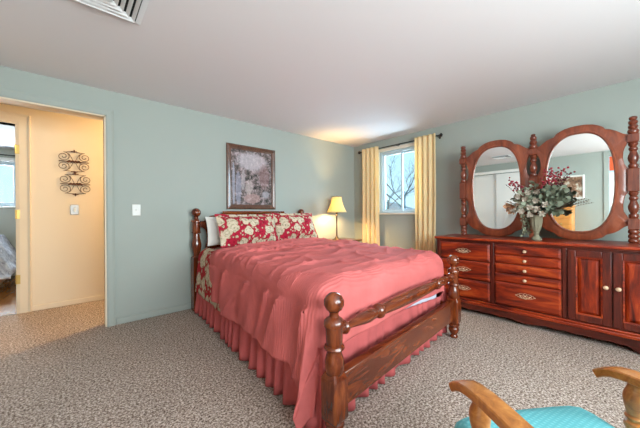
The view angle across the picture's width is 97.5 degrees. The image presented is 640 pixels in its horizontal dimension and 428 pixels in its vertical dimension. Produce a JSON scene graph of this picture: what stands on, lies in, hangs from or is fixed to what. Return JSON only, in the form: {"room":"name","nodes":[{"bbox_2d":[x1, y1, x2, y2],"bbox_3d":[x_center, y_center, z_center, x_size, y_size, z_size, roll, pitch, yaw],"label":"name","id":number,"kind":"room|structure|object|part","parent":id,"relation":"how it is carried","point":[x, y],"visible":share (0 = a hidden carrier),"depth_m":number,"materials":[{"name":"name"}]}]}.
{"room":"bedroom","nodes":[
{"label":"bedroom","id":0,"kind":"room"},
{"bbox_2d":[0,148,15,275],"bbox_3d":[-5.999,-0.026,4.773,4.200,2.300,0.110,0,0,-42],"label":"wall","id":1,"kind":"structure","parent":0,"point":[7,215],"depth_m":5.05,"materials":[{"name":"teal paint"}]},
{"bbox_2d":[0,157,15,207],"bbox_3d":[-5.846,-0.542,4.897,0.960,0.930,0.155,0,0,-42],"label":"window","id":2,"kind":"structure","parent":1,"relation":"in","point":[7,161],"depth_m":5.07,"materials":[{"name":"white plastic"}]},
{"bbox_3d":[-5.811,-0.542,4.857,0.960,0.930,0.020,0,0,-42],"label":"casing","id":3,"kind":"part","parent":2,"relation":"part of","materials":[{"name":"white paint"}]},
{"bbox_3d":[-5.809,-0.123,4.859,0.860,0.028,0.055,0,0,-42],"label":"sill","id":4,"kind":"part","parent":2,"relation":"part of","materials":[{"name":"white paint"}]},
{"bbox_2d":[0,104,103,305],"bbox_3d":[-3.147,-0.047,3.378,5.000,2.300,0.110,0,0,-42],"label":"wall","id":5,"kind":"structure","parent":0,"point":[67,250],"depth_m":3.37,"materials":[{"name":"beige paint"}]},
{"bbox_2d":[0,111,31,313],"bbox_3d":[-3.686,-0.002,2.882,1.011,2.218,0.152,0,0,-42],"label":"door frame","id":6,"kind":"structure","parent":5,"relation":"in","point":[22,146],"depth_m":3.13,"materials":[{"name":"beige paint"}]},
{"bbox_2d":[31,295,103,310],"bbox_3d":[-2.250,1.067,4.087,2.730,0.060,0.014,0,0,-42],"label":"baseboard","id":7,"kind":"structure","parent":5,"relation":"attached to","point":[100,297],"depth_m":3.37,"materials":[{"name":"beige paint"}]},
{"bbox_2d":[59,150,88,173],"bbox_3d":[-2.998,-0.636,3.424,0.281,0.297,0.024,0,0,-42],"label":"wall ornament","id":8,"kind":"object","parent":5,"relation":"attached to","point":[72,161],"visible":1,"depth_m":3.42,"materials":[{"name":"brown metal"}]},
{"bbox_2d":[70,205,78,214],"bbox_3d":[-2.998,-0.053,3.429,0.080,0.120,0.012,0,0,-42],"label":"light switch","id":9,"kind":"object","parent":5,"relation":"attached to","point":[74,209],"visible":1,"depth_m":3.43,"materials":[{"name":"white plastic"}]},
{"bbox_2d":[60,172,89,195],"bbox_3d":[-2.989,-0.364,3.430,0.281,0.297,0.024,0,0,-42],"label":"wall ornament","id":10,"kind":"object","parent":5,"relation":"attached to","point":[75,194],"visible":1,"depth_m":3.42,"materials":[{"name":"brown metal"}]},
{"bbox_2d":[0,66,354,317],"bbox_3d":[-1.157,-0.061,3.618,4.690,2.300,0.110,0,0,-42],"label":"wall","id":11,"kind":"structure","parent":0,"point":[170,160],"depth_m":3.13,"materials":[{"name":"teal paint"}]},
{"bbox_2d":[0,88,115,326],"bbox_3d":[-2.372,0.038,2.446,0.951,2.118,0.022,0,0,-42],"label":"trim","id":12,"kind":"structure","parent":11,"relation":"attached to","point":[109,113],"depth_m":2.72,"materials":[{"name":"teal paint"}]},
{"bbox_2d":[132,204,140,215],"bbox_3d":[-1.886,-0.040,2.883,0.074,0.116,0.016,0,0,-42],"label":"light switch","id":13,"kind":"object","parent":11,"relation":"attached to","point":[136,208],"visible":1,"depth_m":2.88,"materials":[{"name":"white plastic"}]},
{"bbox_2d":[116,303,190,324],"bbox_3d":[-0.684,1.052,3.950,3.555,0.065,0.014,0,0,-42],"label":"baseboard","id":14,"kind":"structure","parent":11,"relation":"attached to","point":[126,319],"depth_m":2.96,"materials":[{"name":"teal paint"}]},
{"bbox_2d":[226,142,275,208],"bbox_3d":[-0.903,-0.481,3.755,0.715,0.835,0.028,0,0,-42],"label":"framed picture","id":15,"kind":"object","parent":11,"relation":"attached to","point":[250,171],"visible":1,"depth_m":3.73,"materials":[{"name":"brown wood"}]},
{"bbox_2d":[231,148,271,204],"bbox_3d":[-0.909,-0.481,3.761,0.599,0.719,0.007,0,0,-42],"label":"print","id":16,"kind":"object","parent":15,"relation":"attached to","point":[251,169],"depth_m":3.75},
{"bbox_2d":[0,0,639,148],"bbox_3d":[-1.749,-1.247,2.401,7.400,0.080,9.320,0,0,-42],"label":"ceiling","id":17,"kind":"structure","parent":0,"point":[353,73],"depth_m":2.16,"materials":[{"name":"white paint"}]},
{"bbox_2d":[74,0,148,24],"bbox_3d":[-1.165,-1.198,1.544,0.356,0.026,0.356,0,0,-42],"label":"ceiling vent","id":18,"kind":"object","parent":17,"relation":"in","point":[133,11],"visible":1,"depth_m":1.63,"materials":[{"name":"white metal"}]},
{"bbox_2d":[0,276,639,427],"bbox_3d":[-1.732,1.123,2.401,7.400,0.060,9.320,0,0,-42],"label":"floor","id":19,"kind":"structure","parent":0,"point":[61,367],"depth_m":1.88,"materials":[{"name":"carpet"}]},
{"bbox_2d":[0,235,15,284],"bbox_3d":[-5.453,0.729,3.710,2.041,0.782,1.709,0,0,-42],"label":"bed","id":20,"kind":"object","parent":19,"relation":"on","point":[7,251],"visible":0.76,"depth_m":4.21,"materials":[{"name":"grey fabric"}]},
{"bbox_2d":[191,208,460,427],"bbox_3d":[-0.107,0.504,2.754,1.776,1.153,2.498,0,0,-42],"label":"bed","id":21,"kind":"object","parent":19,"relation":"on","point":[341,383],"visible":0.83,"depth_m":1.57,"materials":[{"name":"brown wood"}]},
{"bbox_3d":[-1.407,0.511,3.197,0.106,1.158,0.106,0,0,-42],"label":"post","id":22,"kind":"part","parent":21,"relation":"part of","materials":[{"name":"brown wood"}]},
{"bbox_3d":[-0.845,0.334,3.699,1.453,0.745,0.028,0,0,-42],"label":"headboard panel","id":23,"kind":"part","parent":21,"relation":"part of","materials":[{"name":"red fabric"}]},
{"bbox_2d":[194,287,446,427],"bbox_3d":[-0.099,0.868,2.747,1.757,0.411,2.237,0,0,-42],"label":"bed skirt","id":24,"kind":"object","parent":21,"relation":"on","point":[277,373],"visible":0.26,"depth_m":1.84,"materials":[{"name":"pink fabric"}]},
{"bbox_3d":[0.067,0.721,1.301,0.102,0.718,0.102,0,0,-42],"label":"post","id":25,"kind":"part","parent":21,"relation":"part of","materials":[{"name":"brown wood"}]},
{"bbox_3d":[0.613,0.540,1.869,1.516,0.084,0.177,0,0,-42],"label":"blanket rail","id":26,"kind":"part","parent":21,"relation":"part of","materials":[{"name":"brown wood"}]},
{"bbox_3d":[0.615,0.826,1.869,1.514,0.170,0.162,0,0,-42],"label":"foot rail","id":27,"kind":"part","parent":21,"relation":"part of","materials":[{"name":"brown wood"}]},
{"bbox_2d":[406,294,435,308],"bbox_3d":[-0.121,0.766,2.776,1.490,0.230,2.201,0,0,-42],"label":"box spring","id":28,"kind":"object","parent":21,"relation":"on","point":[434,296],"visible":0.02,"depth_m":2.27,"materials":[{"name":"grey fabric"}]},
{"bbox_3d":[-0.123,0.531,2.776,1.489,0.236,2.220,0,0,-42],"label":"mattress","id":29,"kind":"object","parent":28,"relation":"on","visible":0},
{"bbox_2d":[195,247,226,310],"bbox_3d":[-0.498,0.613,3.258,1.665,0.507,0.926,0,0,-42],"label":"floral bedspread","id":30,"kind":"object","parent":29,"relation":"on","point":[203,283],"visible":0.17,"depth_m":2.90,"materials":[{"name":"red fabric"}]},
{"bbox_2d":[205,217,220,245],"bbox_3d":[-1.011,0.191,3.348,0.680,0.324,0.156,0,0,-42],"label":"pillow","id":31,"kind":"object","parent":30,"relation":"on","point":[212,227],"visible":0.13,"depth_m":3.14,"materials":[{"name":"white fabric"}]},
{"bbox_2d":[214,214,278,247],"bbox_3d":[-0.809,0.175,3.211,0.742,0.354,0.215,0,0,-42],"label":"floral pillow","id":32,"kind":"object","parent":30,"relation":"on","point":[234,230],"visible":0.94,"depth_m":3.11,"materials":[{"name":"red fabric"}]},
{"bbox_2d":[271,213,318,239],"bbox_3d":[-0.314,0.161,3.690,0.662,0.354,0.218,0,0,-42],"label":"floral pillow","id":33,"kind":"object","parent":30,"relation":"on","point":[295,225],"visible":0.95,"depth_m":3.59,"materials":[{"name":"fabric"}]},
{"bbox_2d":[209,237,443,427],"bbox_3d":[0.012,0.675,2.573,1.856,0.781,1.965,0,0,-42],"label":"comforter","id":34,"kind":"object","parent":29,"relation":"on","point":[276,291],"visible":0.97,"depth_m":1.78,"materials":[{"name":"pink fabric"}]},
{"bbox_3d":[1.161,0.713,2.438,0.102,0.718,0.102,0,0,-42],"label":"post","id":35,"kind":"part","parent":21,"relation":"part of","materials":[{"name":"brown wood"}]},
{"bbox_2d":[331,238,361,241],"bbox_3d":[0.288,0.745,4.476,0.720,0.665,0.436,0,0,-42],"label":"nightstand","id":36,"kind":"object","parent":19,"relation":"on","point":[358,240],"visible":0.09,"depth_m":4.53,"materials":[{"name":"brown wood"}]},
{"bbox_2d":[327,196,345,239],"bbox_3d":[0.266,0.065,4.457,0.321,0.697,0.321,0,0,-42],"label":"table lamp","id":37,"kind":"object","parent":36,"relation":"on","point":[336,205],"visible":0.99,"depth_m":4.38,"materials":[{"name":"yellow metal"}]},
{"bbox_3d":[0.264,-0.150,4.457,0.321,0.248,0.321,0,0,-42],"label":"lamp shade","id":38,"kind":"part","parent":37,"relation":"part of","materials":[{"name":"beige fabric"}]},
{"bbox_2d":[434,234,639,353],"bbox_3d":[2.133,0.658,2.823,0.596,0.812,1.760,0,0,-42],"label":"dresser","id":39,"kind":"object","parent":19,"relation":"on","point":[590,288],"visible":0.93,"depth_m":2.50,"materials":[{"name":"brown wood"}]},
{"bbox_3d":[1.573,0.603,3.070,0.025,0.188,0.510,0,0,-42],"label":"drawer","id":40,"kind":"part","parent":39,"relation":"part of","materials":[{"name":"brown wood"}]},
{"bbox_3d":[1.571,0.404,3.070,0.025,0.180,0.510,0,0,-42],"label":"drawer","id":41,"kind":"part","parent":39,"relation":"part of","materials":[{"name":"brown wood"}]},
{"bbox_3d":[1.574,0.807,3.070,0.025,0.192,0.510,0,0,-42],"label":"drawer","id":42,"kind":"part","parent":39,"relation":"part of","materials":[{"name":"brown wood"}]},
{"bbox_3d":[1.942,0.445,2.654,0.025,0.082,0.516,0,0,-42],"label":"drawer","id":43,"kind":"part","parent":39,"relation":"part of","materials":[{"name":"brown wood"}]},
{"bbox_3d":[1.942,0.355,2.654,0.025,0.088,0.516,0,0,-42],"label":"drawer","id":44,"kind":"part","parent":39,"relation":"part of","materials":[{"name":"brown wood"}]},
{"bbox_3d":[1.944,0.629,2.654,0.025,0.080,0.516,0,0,-42],"label":"drawer","id":45,"kind":"part","parent":39,"relation":"part of","materials":[{"name":"brown wood"}]},
{"bbox_3d":[1.943,0.538,2.654,0.025,0.091,0.516,0,0,-42],"label":"drawer","id":46,"kind":"part","parent":39,"relation":"part of","materials":[{"name":"brown wood"}]},
{"bbox_3d":[1.945,0.788,2.654,0.025,0.225,0.516,0,0,-42],"label":"drawer","id":47,"kind":"part","parent":39,"relation":"part of","materials":[{"name":"brown wood"}]},
{"bbox_2d":[530,215,542,239],"bbox_3d":[2.112,0.132,2.741,0.104,0.242,0.104,0,0,-42],"label":"urn","id":48,"kind":"object","parent":39,"relation":"on","point":[536,221],"visible":0.91,"depth_m":2.71,"materials":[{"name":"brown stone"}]},
{"bbox_2d":[503,166,587,236],"bbox_3d":[2.102,-0.113,2.667,0.249,0.686,0.652,0,0,-37],"label":"flower arrangement","id":49,"kind":"object","parent":48,"relation":"in","point":[534,199],"visible":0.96,"depth_m":2.66,"materials":[{"name":"green plant"}]},
{"bbox_3d":[1.923,-0.073,2.846,0.051,0.112,0.107,0,0,-42],"label":"dried flower","id":50,"kind":"part","parent":49,"relation":"part of","materials":[{"name":"brown plant"}]},
{"bbox_3d":[1.949,-0.026,2.717,0.029,0.064,0.059,0,0,-42],"label":"flower","id":51,"kind":"part","parent":49,"relation":"part of","materials":[{"name":"beige plant"}]},
{"bbox_3d":[1.982,-0.064,2.652,0.029,0.053,0.071,0,0,-42],"label":"flower","id":52,"kind":"part","parent":49,"relation":"part of","materials":[{"name":"beige plant"}]},
{"bbox_3d":[2.014,-0.045,2.601,0.028,0.062,0.064,0,0,-42],"label":"flower","id":53,"kind":"part","parent":49,"relation":"part of","materials":[{"name":"beige plant"}]},
{"bbox_3d":[2.049,-0.004,2.592,0.029,0.063,0.069,0,0,-42],"label":"flower","id":54,"kind":"part","parent":49,"relation":"part of","materials":[{"name":"beige plant"}]},
{"bbox_3d":[2.077,-0.089,2.589,0.030,0.055,0.068,0,0,-42],"label":"flower","id":55,"kind":"part","parent":49,"relation":"part of","materials":[{"name":"beige plant"}]},
{"bbox_3d":[2.145,0.286,2.836,0.547,0.017,1.730,0,0,-42],"label":"molding","id":56,"kind":"part","parent":39,"relation":"part of","materials":[{"name":"brown wood"}]},
{"bbox_3d":[2.140,0.936,2.827,0.573,0.047,1.760,0,0,-42],"label":"molding","id":57,"kind":"part","parent":39,"relation":"part of","materials":[{"name":"brown wood"}]},
{"bbox_2d":[459,116,639,242],"bbox_3d":[2.220,-0.291,2.917,0.072,1.086,1.458,0,0,-42],"label":"dresser mirror","id":58,"kind":"object","parent":39,"relation":"on","point":[597,172],"visible":0.86,"depth_m":2.71,"materials":[{"name":"brown wood"}]},
{"bbox_3d":[1.758,-0.288,3.435,0.072,1.086,0.071,0,0,-42],"label":"post","id":59,"kind":"part","parent":58,"relation":"part of","materials":[{"name":"wood"}]},
{"bbox_3d":[1.988,-0.294,3.175,0.006,0.919,0.467,0,0,-42],"label":"glass","id":60,"kind":"part","parent":58,"relation":"part of","materials":[{"name":"white mirror"}]},
{"bbox_3d":[1.986,-0.292,3.173,0.037,1.080,0.636,0,0,-42],"label":"frame","id":61,"kind":"part","parent":58,"relation":"part of","materials":[{"name":"wood"}]},
{"bbox_3d":[2.220,-0.290,2.917,0.072,1.084,0.071,0,0,-42],"label":"post","id":62,"kind":"part","parent":58,"relation":"part of","materials":[{"name":"wood"}]},
{"bbox_3d":[2.450,-0.297,2.658,0.006,0.919,0.467,0,0,-42],"label":"glass","id":63,"kind":"part","parent":58,"relation":"part of","materials":[{"name":"white mirror"}]},
{"bbox_3d":[2.447,-0.295,2.656,0.037,1.080,0.636,0,0,-42],"label":"frame","id":64,"kind":"part","parent":58,"relation":"part of","materials":[{"name":"wood"}]},
{"bbox_3d":[2.681,-0.295,2.400,0.072,1.086,0.071,0,0,-42],"label":"post","id":65,"kind":"part","parent":58,"relation":"part of","materials":[{"name":"wood"}]},
{"bbox_3d":[2.226,0.604,2.325,0.015,0.488,0.162,0,0,-42],"label":"panel molding","id":66,"kind":"part","parent":39,"relation":"part of","materials":[{"name":"brown wood"}]},
{"bbox_3d":[2.232,0.604,2.330,0.021,0.590,0.264,0,0,-42],"label":"door","id":67,"kind":"part","parent":39,"relation":"part of","materials":[{"name":"brown wood"}]},
{"bbox_3d":[2.233,0.604,2.330,0.014,0.484,0.158,0,0,-42],"label":"panel","id":68,"kind":"part","parent":39,"relation":"part of","materials":[{"name":"brown wood"}]},
{"bbox_3d":[2.413,0.602,2.127,0.021,0.590,0.264,0,0,-42],"label":"door","id":69,"kind":"part","parent":39,"relation":"part of","materials":[{"name":"brown wood"}]},
{"bbox_3d":[2.407,0.602,2.122,0.015,0.488,0.162,0,0,-42],"label":"panel molding","id":70,"kind":"part","parent":39,"relation":"part of","materials":[{"name":"brown wood"}]},
{"bbox_3d":[2.414,0.602,2.127,0.014,0.484,0.158,0,0,-42],"label":"panel","id":71,"kind":"part","parent":39,"relation":"part of","materials":[{"name":"brown wood"}]},
{"bbox_2d":[449,366,639,427],"bbox_3d":[0.699,0.566,0.607,0.566,1.022,0.674,0,0,-7],"label":"armchair","id":72,"kind":"object","parent":19,"relation":"on","point":[486,409],"visible":1,"depth_m":0.82,"materials":[{"name":"teal fabric"}]},
{"bbox_3d":[0.445,0.493,0.625,0.058,0.068,0.458,0,0,-7],"label":"armrest","id":73,"kind":"part","parent":72,"relation":"part of","materials":[{"name":"brown wood"}]},
{"bbox_2d":[454,406,614,427],"bbox_3d":[0.686,0.684,0.677,0.480,0.112,0.530,0,0,-7],"label":"seat cushion","id":74,"kind":"object","parent":72,"relation":"on","point":[557,416],"depth_m":0.87,"materials":[{"name":"teal fabric"}]},
{"bbox_3d":[0.941,0.490,0.690,0.058,0.068,0.458,0,0,-7],"label":"armrest","id":75,"kind":"part","parent":72,"relation":"part of","materials":[{"name":"brown wood"}]},
{"bbox_2d":[354,78,639,253],"bbox_3d":[2.351,-0.087,3.313,0.140,2.300,5.235,0,0,-42],"label":"wall","id":76,"kind":"structure","parent":0,"point":[610,107],"depth_m":3.47,"materials":[{"name":"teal paint"}]},
{"bbox_2d":[379,142,414,214],"bbox_3d":[1.287,-0.535,4.461,0.155,1.088,0.840,0,0,-42],"label":"window","id":77,"kind":"structure","parent":76,"relation":"in","point":[384,211],"depth_m":4.55,"materials":[{"name":"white plastic"}]},
{"bbox_3d":[1.195,-0.524,4.584,0.022,0.940,0.363,0,0,-42],"label":"sash","id":78,"kind":"part","parent":77,"relation":"part of","materials":[{"name":"white plastic"}]},
{"bbox_3d":[1.253,-0.005,4.428,0.055,0.028,0.800,0,0,-42],"label":"sill","id":79,"kind":"part","parent":77,"relation":"part of","materials":[{"name":"beige wood"}]},
{"bbox_3d":[1.423,-0.525,4.366,0.022,0.940,0.347,0,0,-42],"label":"sash","id":80,"kind":"part","parent":77,"relation":"part of","materials":[{"name":"white plastic"}]},
{"bbox_2d":[358,133,442,153],"bbox_3d":[1.196,-1.084,4.417,0.102,0.060,1.506,0,0,-42],"label":"curtain rod","id":81,"kind":"object","parent":76,"relation":"attached to","point":[440,135],"visible":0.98,"depth_m":4.29,"materials":[{"name":"black metal"}]},
{"bbox_2d":[362,146,379,245],"bbox_3d":[0.845,-0.036,4.742,0.054,2.160,0.368,0,0,-42],"label":"curtain","id":82,"kind":"object","parent":81,"relation":"hanging from","point":[370,229],"visible":0.83,"depth_m":4.72,"materials":[{"name":"beige fabric"}]},
{"bbox_2d":[414,133,435,252],"bbox_3d":[1.504,-0.041,4.004,0.056,2.160,0.321,0,0,-42],"label":"curtain","id":83,"kind":"object","parent":81,"relation":"hanging from","point":[425,149],"visible":0.7,"depth_m":4.00,"materials":[{"name":"beige fabric"}]},
{"label":"outside","id":84,"kind":"structure","parent":0,"visible":0},
{"bbox_3d":[25.291,1.745,42.645,85.500,0.100,150.000,0,0,-42],"label":"lawn","id":85,"kind":"structure","parent":84,"visible":0},
{"bbox_2d":[386,202,412,208],"bbox_3d":[12.362,-0.261,55.246,8.800,4.100,8.800,0,0,-42],"label":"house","id":86,"kind":"structure","parent":85,"relation":"on","point":[394,205],"depth_m":53.46,"materials":[{"name":"white"}]},
{"bbox_2d":[386,151,414,208],"bbox_3d":[6.135,-2.167,21.611,9.662,8.016,8.135,0,0,23],"label":"bare tree","id":87,"kind":"object","parent":85,"relation":"on","point":[406,193],"visible":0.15,"depth_m":21.30,"materials":[{"name":"grey plant"}]},
{"bbox_2d":[386,168,414,208],"bbox_3d":[8.389,-2.109,35.377,9.606,7.866,7.732,0,0,-21],"label":"bare tree","id":88,"kind":"object","parent":85,"relation":"on","point":[392,194],"visible":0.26,"depth_m":34.72,"materials":[{"name":"grey plant"}]}
]}

